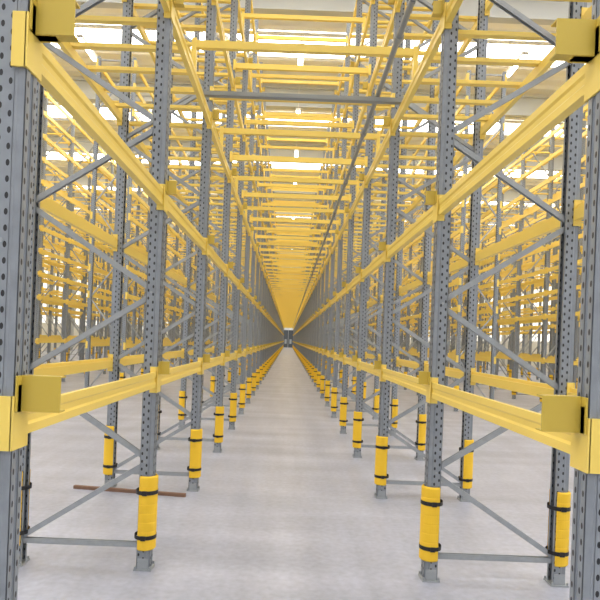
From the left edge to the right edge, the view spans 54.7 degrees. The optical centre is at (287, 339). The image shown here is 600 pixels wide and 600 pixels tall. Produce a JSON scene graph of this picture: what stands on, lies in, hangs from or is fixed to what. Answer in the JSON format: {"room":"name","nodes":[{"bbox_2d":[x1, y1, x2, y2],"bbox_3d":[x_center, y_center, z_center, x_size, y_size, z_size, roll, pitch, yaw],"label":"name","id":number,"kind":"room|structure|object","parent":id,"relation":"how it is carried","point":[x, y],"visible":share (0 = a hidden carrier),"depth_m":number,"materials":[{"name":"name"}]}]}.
{"room":"warehouse","nodes":[
{"label":"warehouse","id":0,"kind":"room"},
{"bbox_2d":[41,226,167,350],"bbox_3d":[-23.835,-5.419,70.440,0.550,13.000,168.880,2,0,0],"label":"wall","id":1,"kind":"structure","parent":0,"point":[74,332],"depth_m":60.64,"materials":[{"name":"white paint"}]},
{"bbox_2d":[42,255,180,329],"bbox_3d":[-23.763,-5.066,67.100,0.080,6.700,160.260,2,0,0],"label":"window","id":2,"kind":"structure","parent":1,"relation":"in","point":[45,285],"depth_m":60.62,"materials":[{"name":"white glass"}]},
{"bbox_2d":[45,0,591,294],"bbox_3d":[0.384,-9.993,73.000,48.000,0.800,154.300,2,0,0],"label":"ceiling","id":3,"kind":"structure","parent":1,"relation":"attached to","point":[540,12],"depth_m":23.98,"materials":[{"name":"beige paint"}]},
{"bbox_2d":[76,24,86,41],"label":"lights","id":4,"kind":"object","parent":3,"relation":"hanging from","point":[81,38],"depth_m":18.55,"materials":[{"name":"white"}]},
{"bbox_2d":[85,50,96,60],"label":"lights","id":5,"kind":"object","parent":3,"relation":"hanging from","point":[91,53],"depth_m":19.59,"materials":[{"name":"white"}]},
{"bbox_2d":[294,145,298,156],"label":"lights","id":6,"kind":"object","parent":3,"relation":"hanging from","point":[295,151],"depth_m":29.05,"materials":[{"name":"white"}]},
{"bbox_2d":[296,103,300,112],"label":"lights","id":7,"kind":"object","parent":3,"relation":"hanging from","point":[298,110],"depth_m":23.67,"materials":[{"name":"white"}]},
{"bbox_2d":[297,54,303,64],"label":"lights","id":8,"kind":"object","parent":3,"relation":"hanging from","point":[300,56],"depth_m":19.32,"materials":[{"name":"white"}]},
{"bbox_2d":[46,24,586,225],"bbox_3d":[0.404,-10.522,69.750,40.160,0.100,155.660,2,0,0],"label":"skylight","id":9,"kind":"object","parent":3,"relation":"attached to","point":[537,50],"visible":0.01,"depth_m":21.16,"materials":[{"name":"white glass"}]},
{"bbox_2d":[506,66,518,76],"label":"lights","id":10,"kind":"object","parent":3,"relation":"hanging from","point":[510,71],"depth_m":19.54,"materials":[{"name":"white"}]},
{"bbox_2d":[517,52,528,58],"label":"lights","id":11,"kind":"object","parent":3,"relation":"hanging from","point":[523,55],"depth_m":18.53,"materials":[{"name":"white"}]},
{"bbox_2d":[17,344,573,599],"bbox_3d":[-0.083,2.148,70.440,48.000,0.300,168.880,2,0,0],"label":"floor","id":12,"kind":"structure","parent":0,"point":[286,510],"depth_m":6.86,"materials":[{"name":"concrete"}]},
{"bbox_2d":[39,219,210,358],"bbox_3d":[-16.864,-3.900,72.060,1.242,10.500,118.840,2,0,0],"label":"rack","id":13,"kind":"object","parent":12,"relation":"on","point":[56,315],"visible":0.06,"depth_m":43.69,"materials":[{"name":"metal"}]},
{"bbox_2d":[73,485,185,496],"bbox_3d":[-2.005,1.905,7.320,1.474,0.040,0.050,2,0,8],"label":"batten","id":14,"kind":"object","parent":12,"relation":"on","point":[84,487],"visible":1,"depth_m":7.31,"materials":[{"name":"brown wood"}]},
{"bbox_2d":[39,166,227,362],"bbox_3d":[-13.067,-3.754,72.060,1.242,10.500,118.840,2,0,0],"label":"rack","id":15,"kind":"object","parent":12,"relation":"on","point":[51,293],"visible":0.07,"depth_m":35.15,"materials":[{"name":"metal"}]},
{"bbox_2d":[34,89,241,381],"bbox_3d":[-9.269,-3.608,73.350,1.242,10.500,116.260,2,0,0],"label":"rack","id":16,"kind":"object","parent":12,"relation":"on","point":[65,302],"visible":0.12,"depth_m":25.07,"materials":[{"name":"metal"}]},
{"bbox_2d":[0,0,283,599],"bbox_3d":[-1.500,-3.310,74.640,1.400,10.500,144.640,2,0,0],"label":"rack","id":17,"kind":"object","parent":12,"relation":"on","point":[31,398],"visible":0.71,"depth_m":5.01,"materials":[{"name":"metal"}]},
{"bbox_2d":[19,469,31,545],"bbox_3d":[-2.307,1.427,4.980,0.186,0.630,0.186,2,0,45],"label":"guard","id":18,"kind":"object","parent":17,"relation":"attached to","point":[29,486],"visible":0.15,"depth_m":4.92,"materials":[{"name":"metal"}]},
{"bbox_2d":[103,425,118,474],"bbox_3d":[-2.307,1.427,7.560,0.186,0.630,0.186,2,0,45],"label":"guard","id":19,"kind":"object","parent":17,"relation":"attached to","point":[108,466],"visible":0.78,"depth_m":7.48,"materials":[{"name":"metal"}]},
{"bbox_2d":[134,473,158,550],"bbox_3d":[-1.215,1.469,4.980,0.186,0.630,0.186,2,0,45],"label":"guard","id":20,"kind":"object","parent":17,"relation":"attached to","point":[147,490],"visible":0.98,"depth_m":4.90,"materials":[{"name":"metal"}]},
{"bbox_2d":[157,405,161,436],"bbox_3d":[-2.307,1.427,10.140,0.186,0.630,0.186,2,0,45],"label":"guard","id":21,"kind":"object","parent":17,"relation":"attached to","point":[160,411],"visible":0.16,"depth_m":10.08,"materials":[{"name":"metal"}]},
{"bbox_2d":[178,390,186,419],"bbox_3d":[-2.307,1.427,12.720,0.186,0.630,0.186,2,0,45],"label":"guard","id":22,"kind":"object","parent":17,"relation":"attached to","point":[182,397],"visible":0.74,"depth_m":12.64,"materials":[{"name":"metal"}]},
{"bbox_2d":[187,428,202,477],"bbox_3d":[-1.215,1.469,7.560,0.186,0.630,0.186,2,0,45],"label":"guard","id":23,"kind":"object","parent":17,"relation":"attached to","point":[194,468],"visible":0.96,"depth_m":7.48,"materials":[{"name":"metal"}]},
{"bbox_2d":[210,376,215,396],"bbox_3d":[-2.307,1.427,17.880,0.186,0.630,0.186,2,0,45],"label":"guard","id":24,"kind":"object","parent":17,"relation":"attached to","point":[212,381],"visible":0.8,"depth_m":17.80,"materials":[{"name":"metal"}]},
{"bbox_2d":[213,406,223,442],"bbox_3d":[-1.215,1.469,10.140,0.186,0.630,0.186,2,0,45],"label":"guard","id":25,"kind":"object","parent":17,"relation":"attached to","point":[219,414],"visible":0.95,"depth_m":10.06,"materials":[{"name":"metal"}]},
{"bbox_2d":[227,368,230,382],"bbox_3d":[-2.307,1.427,23.040,0.186,0.630,0.186,2,0,45],"label":"guard","id":26,"kind":"object","parent":17,"relation":"attached to","point":[229,372],"visible":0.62,"depth_m":22.95,"materials":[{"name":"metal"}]},
{"bbox_2d":[228,393,236,421],"bbox_3d":[-1.215,1.469,12.720,0.186,0.630,0.186,2,0,45],"label":"guard","id":27,"kind":"object","parent":17,"relation":"attached to","point":[233,396],"visible":0.98,"depth_m":12.64,"materials":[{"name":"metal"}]},
{"bbox_2d":[238,384,245,407],"bbox_3d":[-1.215,1.469,15.300,0.186,0.630,0.186,2,0,45],"label":"guard","id":28,"kind":"object","parent":17,"relation":"attached to","point":[242,388],"visible":1,"depth_m":15.22,"materials":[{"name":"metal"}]},
{"bbox_2d":[245,378,251,397],"bbox_3d":[-1.215,1.469,17.880,0.186,0.630,0.186,2,0,45],"label":"guard","id":29,"kind":"object","parent":17,"relation":"attached to","point":[249,380],"visible":1,"depth_m":17.80,"materials":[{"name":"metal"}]},
{"bbox_2d":[251,373,255,390],"bbox_3d":[-1.215,1.469,20.460,0.186,0.630,0.186,2,0,45],"label":"guard","id":30,"kind":"object","parent":17,"relation":"attached to","point":[253,376],"visible":0.98,"depth_m":20.38,"materials":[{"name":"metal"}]},
{"bbox_2d":[256,369,259,384],"bbox_3d":[-1.215,1.469,23.040,0.186,0.630,0.186,2,0,45],"label":"guard","id":31,"kind":"object","parent":17,"relation":"attached to","point":[257,370],"visible":0.95,"depth_m":22.96,"materials":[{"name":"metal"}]},
{"bbox_2d":[191,12,418,327],"bbox_3d":[0.273,-5.446,76.560,2.436,5.175,143.300,2,0,0],"label":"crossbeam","id":32,"kind":"object","parent":17,"relation":"attached to","point":[289,302],"visible":0.78,"depth_m":12.69,"materials":[{"name":"metal"}]},
{"bbox_2d":[292,0,415,327],"bbox_3d":[1.074,-2.949,74.640,0.088,0.124,144.480,2,0,0],"label":"pipe","id":33,"kind":"object","parent":32,"relation":"hanging from","point":[399,35],"visible":1,"depth_m":6.95,"materials":[{"name":"silver metal"}]},
{"bbox_2d":[84,56,258,387],"bbox_3d":[-5.472,-3.463,74.640,1.242,10.500,113.680,2,0,0],"label":"rack","id":34,"kind":"object","parent":12,"relation":"on","point":[131,195],"visible":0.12,"depth_m":20.41,"materials":[{"name":"metal"}]},
{"bbox_2d":[39,345,577,401],"bbox_3d":[0.042,1.518,79.797,33.294,0.630,134.353,2,0,0],"label":"guard","id":35,"kind":"object","parent":12,"relation":"on","point":[312,370],"visible":0.26,"depth_m":33.27,"materials":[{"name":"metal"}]},
{"bbox_2d":[318,70,506,411],"bbox_3d":[5.921,-3.025,74.640,1.242,10.500,113.680,2,0,0],"label":"rack","id":36,"kind":"object","parent":12,"relation":"on","point":[461,208],"visible":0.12,"depth_m":20.44,"materials":[{"name":"metal"}]},
{"bbox_2d":[293,0,599,599],"bbox_3d":[1.877,-3.180,74.640,1.400,10.500,144.640,2,0,0],"label":"rack","id":37,"kind":"object","parent":12,"relation":"on","point":[568,422],"visible":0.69,"depth_m":5.03,"materials":[{"name":"metal"}]},
{"bbox_2d":[203,90,402,104],"bbox_3d":[0.175,-2.890,6.915,2.436,0.050,0.080,2,0,0],"label":"pipe","id":38,"kind":"object","parent":37,"relation":"attached to","point":[207,93],"visible":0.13,"depth_m":6.88,"materials":[{"name":"silver metal"}]},
{"bbox_2d":[316,371,320,386],"bbox_3d":[1.227,1.563,23.040,0.186,0.630,0.186,2,0,45],"label":"guard","id":39,"kind":"object","parent":37,"relation":"attached to","point":[318,372],"visible":0.96,"depth_m":22.95,"materials":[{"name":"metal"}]},
{"bbox_2d":[320,375,325,392],"bbox_3d":[1.227,1.563,20.460,0.186,0.630,0.186,2,0,45],"label":"guard","id":40,"kind":"object","parent":37,"relation":"attached to","point":[322,378],"visible":0.99,"depth_m":20.38,"materials":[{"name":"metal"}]},
{"bbox_2d":[325,380,330,400],"bbox_3d":[1.227,1.563,17.880,0.186,0.630,0.186,2,0,45],"label":"guard","id":41,"kind":"object","parent":37,"relation":"attached to","point":[327,383],"visible":1,"depth_m":17.80,"materials":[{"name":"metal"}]},
{"bbox_2d":[331,387,337,411],"bbox_3d":[1.227,1.563,15.300,0.186,0.630,0.186,2,0,45],"label":"guard","id":42,"kind":"object","parent":37,"relation":"attached to","point":[334,392],"visible":1,"depth_m":15.22,"materials":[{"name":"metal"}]},
{"bbox_2d":[339,397,347,425],"bbox_3d":[1.227,1.563,12.720,0.186,0.630,0.186,2,0,45],"label":"guard","id":43,"kind":"object","parent":37,"relation":"attached to","point":[343,400],"visible":1,"depth_m":12.64,"materials":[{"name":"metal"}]},
{"bbox_2d":[351,377,356,394],"bbox_3d":[2.318,1.605,20.460,0.186,0.630,0.186,2,0,45],"label":"guard","id":44,"kind":"object","parent":37,"relation":"attached to","point":[353,391],"visible":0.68,"depth_m":20.38,"materials":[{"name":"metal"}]},
{"bbox_2d":[352,411,363,447],"bbox_3d":[1.227,1.563,10.140,0.186,0.630,0.186,2,0,45],"label":"guard","id":45,"kind":"object","parent":37,"relation":"attached to","point":[357,419],"visible":0.97,"depth_m":10.06,"materials":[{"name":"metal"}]},
{"bbox_2d":[363,382,366,399],"bbox_3d":[2.318,1.605,17.880,0.186,0.630,0.186,2,0,45],"label":"guard","id":46,"kind":"object","parent":37,"relation":"attached to","point":[364,388],"visible":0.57,"depth_m":17.79,"materials":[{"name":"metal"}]},
{"bbox_2d":[372,389,379,412],"bbox_3d":[2.318,1.605,15.300,0.186,0.630,0.186,2,0,45],"label":"guard","id":47,"kind":"object","parent":37,"relation":"attached to","point":[376,398],"visible":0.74,"depth_m":15.22,"materials":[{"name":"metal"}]},
{"bbox_2d":[374,435,389,485],"bbox_3d":[1.227,1.563,7.560,0.186,0.630,0.186,2,0,45],"label":"guard","id":48,"kind":"object","parent":37,"relation":"attached to","point":[381,446],"visible":1,"depth_m":7.48,"materials":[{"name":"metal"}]},
{"bbox_2d":[390,399,397,427],"bbox_3d":[2.318,1.605,12.720,0.186,0.630,0.186,2,0,45],"label":"guard","id":49,"kind":"object","parent":37,"relation":"attached to","point":[394,405],"visible":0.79,"depth_m":12.64,"materials":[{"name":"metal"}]},
{"bbox_2d":[415,414,426,450],"bbox_3d":[2.318,1.605,10.140,0.186,0.630,0.186,2,0,45],"label":"guard","id":50,"kind":"object","parent":37,"relation":"attached to","point":[421,443],"visible":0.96,"depth_m":10.06,"materials":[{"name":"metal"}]},
{"bbox_2d":[419,484,442,561],"bbox_3d":[1.227,1.563,4.980,0.186,0.630,0.186,2,0,45],"label":"guard","id":51,"kind":"object","parent":37,"relation":"attached to","point":[431,502],"visible":0.98,"depth_m":4.90,"materials":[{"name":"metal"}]},
{"bbox_2d":[458,439,473,488],"bbox_3d":[2.318,1.605,7.560,0.186,0.630,0.186,2,0,45],"label":"guard","id":52,"kind":"object","parent":37,"relation":"attached to","point":[467,479],"visible":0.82,"depth_m":7.48,"materials":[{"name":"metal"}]},
{"bbox_2d":[545,489,570,566],"bbox_3d":[2.318,1.605,4.980,0.186,0.630,0.186,2,0,45],"label":"guard","id":53,"kind":"object","parent":37,"relation":"attached to","point":[563,508],"visible":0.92,"depth_m":4.90,"materials":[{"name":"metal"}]},
{"bbox_2d":[340,104,587,402],"bbox_3d":[9.719,-2.879,73.350,1.242,10.500,116.260,2,0,0],"label":"rack","id":54,"kind":"object","parent":12,"relation":"on","point":[545,318],"visible":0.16,"depth_m":23.08,"materials":[{"name":"metal"}]},
{"bbox_2d":[371,232,559,379],"bbox_3d":[17.313,-2.587,72.060,1.242,10.500,118.840,2,0,0],"label":"rack","id":55,"kind":"object","parent":12,"relation":"on","point":[523,332],"visible":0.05,"depth_m":43.13,"materials":[{"name":"metal"}]},
{"bbox_2d":[352,162,585,383],"bbox_3d":[13.516,-2.733,72.060,1.242,10.500,118.840,2,0,0],"label":"rack","id":56,"kind":"object","parent":12,"relation":"on","point":[552,326],"visible":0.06,"depth_m":33.31,"materials":[{"name":"metal"}]},
{"bbox_2d":[409,244,552,371],"bbox_3d":[24.180,-3.574,70.440,0.550,13.000,168.880,2,0,0],"label":"wall","id":57,"kind":"structure","parent":0,"point":[534,344],"depth_m":59.75,"materials":[{"name":"white paint"}]},
{"bbox_2d":[403,272,551,340],"bbox_3d":[24.082,-3.228,67.100,0.080,6.700,160.260,2,0,0],"label":"window","id":58,"kind":"structure","parent":57,"relation":"in","point":[536,290],"depth_m":56.65,"materials":[{"name":"white glass"}]},
{"bbox_3d":[0.173,-4.497,155.030,48.000,13.000,0.300,2,0,0],"label":"wall","id":59,"kind":"structure","parent":0,"visible":0},
{"bbox_2d":[283,330,292,347],"bbox_3d":[0.064,-0.373,154.780,2.800,4.750,0.120,2,0,0],"label":"door","id":60,"kind":"structure","parent":59,"relation":"in","point":[288,334],"depth_m":154.77,"materials":[{"name":"grey metal"}]}
]}

